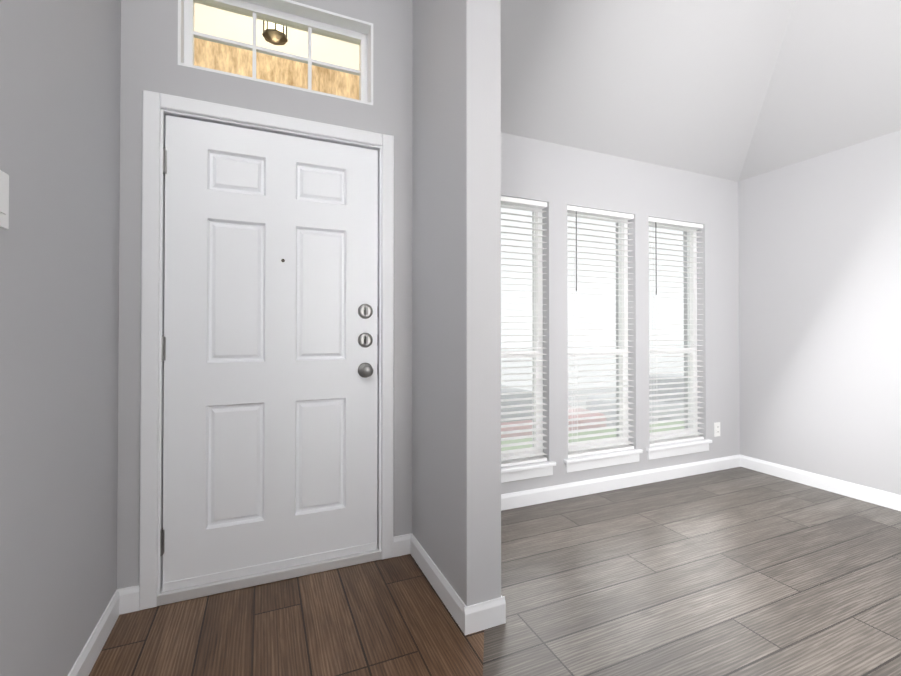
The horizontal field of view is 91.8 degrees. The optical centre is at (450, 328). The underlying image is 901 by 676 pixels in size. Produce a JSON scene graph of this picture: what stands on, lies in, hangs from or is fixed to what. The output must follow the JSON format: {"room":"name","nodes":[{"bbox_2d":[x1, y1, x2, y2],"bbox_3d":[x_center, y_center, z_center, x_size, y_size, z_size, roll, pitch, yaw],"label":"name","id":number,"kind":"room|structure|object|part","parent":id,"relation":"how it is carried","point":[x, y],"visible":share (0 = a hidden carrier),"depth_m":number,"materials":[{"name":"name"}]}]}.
{"room":"entryway","nodes":[
{"label":"entryway","id":0,"kind":"room"},
{"bbox_2d":[0,0,120,675],"bbox_3d":[-0.352,-0.729,-0.729,0.150,3.717,5.710,0,-1,-23],"label":"wall","id":1,"kind":"structure","parent":0,"point":[60,73],"depth_m":1.25,"materials":[{"name":"grey paint"}]},
{"bbox_2d":[0,170,8,228],"bbox_3d":[-0.986,-0.289,0.943,0.010,0.125,0.118,0,-1,-23],"label":"switch plate","id":2,"kind":"object","parent":1,"relation":"attached to","point":[4,200],"visible":1,"depth_m":0.97,"materials":[{"name":"white plastic"}]},
{"bbox_2d":[68,587,131,675],"bbox_3d":[-0.269,1.081,-0.711,0.030,0.098,5.410,0,-1,-23],"label":"baseboard","id":3,"kind":"structure","parent":1,"relation":"attached to","point":[120,603],"depth_m":1.57,"materials":[{"name":"white paint"}]},
{"bbox_2d":[117,0,412,588],"bbox_3d":[-0.805,-0.701,2.102,1.255,3.717,0.150,0,-1,-23],"label":"wall","id":4,"kind":"structure","parent":0,"point":[149,45],"depth_m":1.94,"materials":[{"name":"grey paint"}]},
{"bbox_2d":[139,90,393,610],"bbox_3d":[-0.814,0.086,2.083,1.074,2.144,0.169,0,-1,-23],"label":"door frame","id":5,"kind":"structure","parent":4,"relation":"attached to","point":[154,103],"depth_m":1.85,"materials":[{"name":"white paint"}]},
{"bbox_2d":[157,547,380,605],"bbox_3d":[-0.814,1.135,2.074,0.978,0.045,0.162,0,-1,-23],"label":"door threshold sill","id":6,"kind":"structure","parent":4,"relation":"attached to","point":[205,589],"depth_m":1.98,"materials":[{"name":"white"}]},
{"bbox_2d":[160,115,377,582],"bbox_3d":[-0.794,0.095,2.019,0.934,2.010,0.113,0,-1,-23],"label":"door","id":7,"kind":"structure","parent":4,"relation":"in","point":[270,429],"depth_m":2.01,"materials":[{"name":"white paint"}]},
{"bbox_3d":[-1.222,0.095,1.857,0.020,1.723,0.046,0,-1,-23],"label":"door hinges","id":8,"kind":"part","parent":7,"relation":"part of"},
{"bbox_2d":[163,542,376,591],"bbox_3d":[-0.792,1.094,2.022,0.918,0.034,0.004,0,-1,-23],"label":"door sweep","id":9,"kind":"object","parent":7,"relation":"attached to","point":[194,581],"depth_m":2.00,"materials":[{"name":"white paint"}]},
{"bbox_2d":[359,333,371,346],"bbox_3d":[-0.425,0.059,2.185,0.068,0.068,0.013,0,-1,-23],"label":"cylinder","id":10,"kind":"object","parent":7,"relation":"attached to","point":[361,340],"depth_m":2.18,"materials":[{"name":"grey metal"}]},
{"bbox_2d":[359,305,371,317],"bbox_3d":[-0.425,-0.086,2.186,0.068,0.068,0.013,0,-1,-23],"label":"cylinder","id":11,"kind":"object","parent":7,"relation":"attached to","point":[361,311],"depth_m":2.18,"materials":[{"name":"grey metal"}]},
{"bbox_2d":[358,304,372,318],"bbox_3d":[-0.428,-0.087,2.192,0.075,0.075,0.002,0,-1,-23],"label":"door latch plate","id":12,"kind":"object","parent":7,"relation":"attached to","point":[362,304],"depth_m":2.19,"materials":[{"name":"grey metal"}]},
{"bbox_3d":[-0.414,0.208,2.158,0.068,0.068,0.069,0,-1,-23],"label":"knob","id":13,"kind":"part","parent":7,"relation":"part of","materials":[{"name":"grey metal"}]},
{"bbox_2d":[358,333,372,347],"bbox_3d":[-0.428,0.059,2.190,0.075,0.075,0.002,0,-1,-23],"label":"door latch plate","id":14,"kind":"object","parent":7,"relation":"attached to","point":[370,335],"depth_m":2.19,"materials":[{"name":"grey metal"}]},
{"bbox_2d":[178,0,372,104],"bbox_3d":[-0.804,-1.335,2.095,0.847,0.415,0.126,0,-1,-23],"label":"window","id":15,"kind":"structure","parent":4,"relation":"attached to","point":[310,20],"depth_m":2.11,"materials":[{"name":"white paint"}]},
{"bbox_2d":[412,0,500,605],"bbox_3d":[-0.097,-0.700,2.233,0.150,3.717,1.150,0,-1,-23],"label":"wall","id":16,"kind":"structure","parent":0,"point":[456,294],"depth_m":1.74,"materials":[{"name":"grey paint"}]},
{"bbox_2d":[404,533,475,634],"bbox_3d":[-0.077,1.107,1.950,0.025,0.098,0.673,0,-1,-23],"label":"baseboard","id":17,"kind":"structure","parent":16,"relation":"attached to","point":[474,618],"depth_m":1.85,"materials":[{"name":"white paint"}]},
{"bbox_2d":[476,595,505,627],"bbox_3d":[0.015,1.109,2.131,0.038,0.098,0.933,0,-1,-23],"label":"baseboard","id":18,"kind":"structure","parent":16,"relation":"attached to","point":[493,611],"depth_m":1.69,"materials":[{"name":"white paint"}]},
{"bbox_2d":[89,467,900,675],"bbox_3d":[1.620,1.190,0.286,4.590,0.100,6.050,0,-1,-23],"label":"floor","id":19,"kind":"structure","parent":0,"point":[739,571],"depth_m":1.82,"materials":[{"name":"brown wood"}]},
{"bbox_2d":[501,132,739,493],"bbox_3d":[1.109,-0.224,3.265,2.885,2.787,0.200,0,-1,-23],"label":"wall","id":20,"kind":"structure","parent":0,"point":[558,178],"depth_m":3.30,"materials":[{"name":"grey paint"}]},
{"bbox_2d":[501,204,542,461],"bbox_3d":[0.342,0.018,2.934,0.626,1.765,0.066,0,-1,-23],"label":"window","id":21,"kind":"structure","parent":20,"relation":"in","point":[538,301],"depth_m":3.02,"materials":[{"name":"white plastic"}]},
{"bbox_2d":[501,196,546,466],"bbox_3d":[0.367,0.017,2.876,0.614,1.759,0.056,0,-1,-23],"label":"window blind","id":22,"kind":"object","parent":21,"relation":"attached to","point":[530,204],"visible":0.69,"depth_m":2.92,"materials":[{"name":"white plastic"}]},
{"bbox_2d":[501,466,552,482],"bbox_3d":[0.385,0.957,2.825,0.666,0.065,0.012,0,-1,-23],"label":"apron","id":23,"kind":"object","parent":20,"relation":"attached to","point":[525,474],"visible":0.4,"depth_m":2.87,"materials":[{"name":"white paint"}]},
{"bbox_2d":[501,461,555,473],"bbox_3d":[0.374,0.913,2.852,0.696,0.025,0.107,0,-1,-23],"label":"window sill","id":24,"kind":"structure","parent":20,"relation":"attached to","point":[523,467],"depth_m":2.87,"materials":[{"name":"white paint"}]},
{"bbox_2d":[567,212,628,452],"bbox_3d":[1.060,0.021,3.243,0.630,1.765,0.066,0,-1,-23],"label":"window","id":25,"kind":"structure","parent":20,"relation":"in","point":[619,326],"depth_m":3.31,"materials":[{"name":"white plastic"}]},
{"bbox_2d":[567,205,633,457],"bbox_3d":[1.086,0.020,3.185,0.618,1.759,0.056,0,-1,-23],"label":"window blind","id":26,"kind":"object","parent":25,"relation":"attached to","point":[598,213],"visible":0.83,"depth_m":3.17,"materials":[{"name":"white plastic"}]},
{"bbox_2d":[576,211,576,290],"bbox_3d":[0.884,-0.543,3.067,0.009,0.560,0.009,0,-1,-23],"label":"blind wand","id":27,"kind":"object","parent":26,"relation":"hanging from","point":[576,250],"visible":0.98,"depth_m":3.06,"materials":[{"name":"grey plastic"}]},
{"bbox_2d":[566,454,638,472],"bbox_3d":[1.103,0.960,3.134,0.670,0.065,0.012,0,-1,-23],"label":"apron","id":28,"kind":"object","parent":20,"relation":"attached to","point":[587,465],"visible":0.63,"depth_m":3.12,"materials":[{"name":"white paint"}]},
{"bbox_2d":[564,449,642,463],"bbox_3d":[1.092,0.916,3.161,0.700,0.025,0.107,0,-1,-23],"label":"window sill","id":29,"kind":"structure","parent":20,"relation":"attached to","point":[571,460],"depth_m":3.11,"materials":[{"name":"white paint"}]},
{"bbox_2d":[501,454,739,510],"bbox_3d":[1.137,1.119,3.148,2.855,0.098,0.013,0,-1,-23],"label":"baseboard","id":30,"kind":"structure","parent":20,"relation":"attached to","point":[586,487],"depth_m":3.15,"materials":[{"name":"white paint"}]},
{"bbox_2d":[649,223,697,441],"bbox_3d":[1.761,0.024,3.545,0.625,1.765,0.066,0,-1,-23],"label":"window","id":31,"kind":"structure","parent":20,"relation":"in","point":[691,281],"depth_m":3.62,"materials":[{"name":"white plastic"}]},
{"bbox_2d":[649,217,703,445],"bbox_3d":[1.786,0.023,3.486,0.613,1.759,0.056,0,-1,-23],"label":"window blind","id":32,"kind":"object","parent":31,"relation":"attached to","point":[672,223],"visible":0.81,"depth_m":3.48,"materials":[{"name":"white plastic"}]},
{"bbox_2d":[655,222,656,294],"bbox_3d":[1.587,-0.540,3.369,0.009,0.560,0.009,0,-1,-23],"label":"blind wand","id":33,"kind":"object","parent":32,"relation":"hanging from","point":[656,258],"visible":0.98,"depth_m":3.37,"materials":[{"name":"grey plastic"}]},
{"bbox_2d":[648,443,708,459],"bbox_3d":[1.804,0.963,3.436,0.665,0.065,0.012,0,-1,-23],"label":"apron","id":34,"kind":"object","parent":20,"relation":"attached to","point":[676,451],"visible":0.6,"depth_m":3.42,"materials":[{"name":"white paint"}]},
{"bbox_2d":[646,439,711,451],"bbox_3d":[1.792,0.919,3.462,0.695,0.025,0.107,0,-1,-23],"label":"window sill","id":35,"kind":"structure","parent":20,"relation":"attached to","point":[677,445],"depth_m":3.41,"materials":[{"name":"white paint"}]},
{"bbox_2d":[714,422,719,436],"bbox_3d":[2.209,0.836,3.614,0.072,0.116,0.008,0,-1,-23],"label":"electrical outlet plate","id":36,"kind":"object","parent":20,"relation":"attached to","point":[716,429],"visible":1,"depth_m":3.61,"materials":[{"name":"white plastic"}]},
{"bbox_2d":[501,0,900,181],"bbox_3d":[1.630,-1.912,0.294,4.290,1.230,5.700,0,-1,-23],"label":"ceiling","id":37,"kind":"structure","parent":0,"point":[737,90],"depth_m":2.71,"materials":[{"name":"grey paint"}]},
{"bbox_2d":[738,130,900,494],"bbox_3d":[3.630,-0.244,1.247,0.150,2.787,5.900,0,-1,-23],"label":"wall","id":38,"kind":"structure","parent":0,"point":[820,312],"depth_m":3.17,"materials":[{"name":"grey paint"}]},
{"bbox_2d":[740,455,900,510],"bbox_3d":[3.594,1.099,1.109,0.013,0.098,5.700,0,-1,-23],"label":"baseboard","id":39,"kind":"structure","parent":38,"relation":"attached to","point":[871,495],"depth_m":3.15,"materials":[{"name":"white paint"}]},
{"label":"outside","id":40,"kind":"structure","parent":0,"visible":0},
{"bbox_2d":[194,3,358,69],"bbox_3d":[-1.133,-1.922,2.687,1.405,0.100,1.160,0,-1,-23],"label":"ceiling","id":41,"kind":"structure","parent":40,"point":[226,30],"depth_m":2.81,"materials":[{"name":"white paint"}]},
{"bbox_2d":[262,21,287,44],"bbox_3d":[-1.034,-1.780,2.575,0.150,0.185,0.150,0,-1,-23],"label":"ceiling lamp","id":42,"kind":"object","parent":41,"relation":"attached to","point":[276,31],"depth_m":2.54,"materials":[{"name":"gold metal"}]},
{"bbox_3d":[-1.034,-1.780,2.575,0.112,0.115,0.112,0,-1,-23],"label":"porch ceiling lamp glass","id":43,"kind":"part","parent":42,"relation":"part of","materials":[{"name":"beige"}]},
{"bbox_2d":[501,349,683,390],"bbox_3d":[-2.829,2.826,39.536,54.000,0.001,45.000,0,-1,-23],"label":"ground","id":44,"kind":"structure","parent":40,"point":[582,368],"depth_m":29.01,"materials":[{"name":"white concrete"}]},
{"bbox_2d":[501,349,683,450],"bbox_3d":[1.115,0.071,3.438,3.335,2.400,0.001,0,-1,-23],"label":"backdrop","id":45,"kind":"structure","parent":40,"point":[603,361],"depth_m":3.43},
{"bbox_3d":[-1.133,-1.404,2.681,1.605,1.135,1.160,0,-1,-23],"label":"wall","id":46,"kind":"structure","parent":0,"visible":0},
{"bbox_2d":[194,38,358,99],"bbox_3d":[-1.257,-1.350,3.096,1.505,1.035,0.300,0,-1,-23],"label":"wall","id":47,"kind":"structure","parent":46,"relation":"attached to","point":[224,54],"depth_m":2.96,"materials":[{"name":"brown wood"}]},
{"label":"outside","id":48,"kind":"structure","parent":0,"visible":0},
{"bbox_2d":[568,388,615,426],"bbox_3d":[-0.422,2.547,11.179,36.000,0.001,9.000,0,-1,-23],"label":"road","id":49,"kind":"structure","parent":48,"point":[584,391],"depth_m":17.83,"materials":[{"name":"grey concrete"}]},
{"bbox_2d":[501,385,605,437],"bbox_3d":[0.881,1.872,8.916,4.400,1.306,1.820,0,-1,-23],"label":"car","id":50,"kind":"object","parent":49,"relation":"on","point":[505,390],"depth_m":8.29,"materials":[{"name":"red paint"}]},
{"bbox_2d":[586,373,683,421],"bbox_3d":[5.919,1.898,11.629,4.400,1.306,1.820,0,-1,-23],"label":"car","id":51,"kind":"object","parent":49,"relation":"on","point":[654,408],"depth_m":10.69,"materials":[{"name":"grey paint"}]},
{"bbox_2d":[501,421,683,450],"bbox_3d":[2.009,1.992,5.535,36.000,1.000,3.300,0,-1,-23],"label":"lawn","id":52,"kind":"structure","parent":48,"point":[569,434],"depth_m":6.19,"materials":[{"name":"green plant"}]}
]}

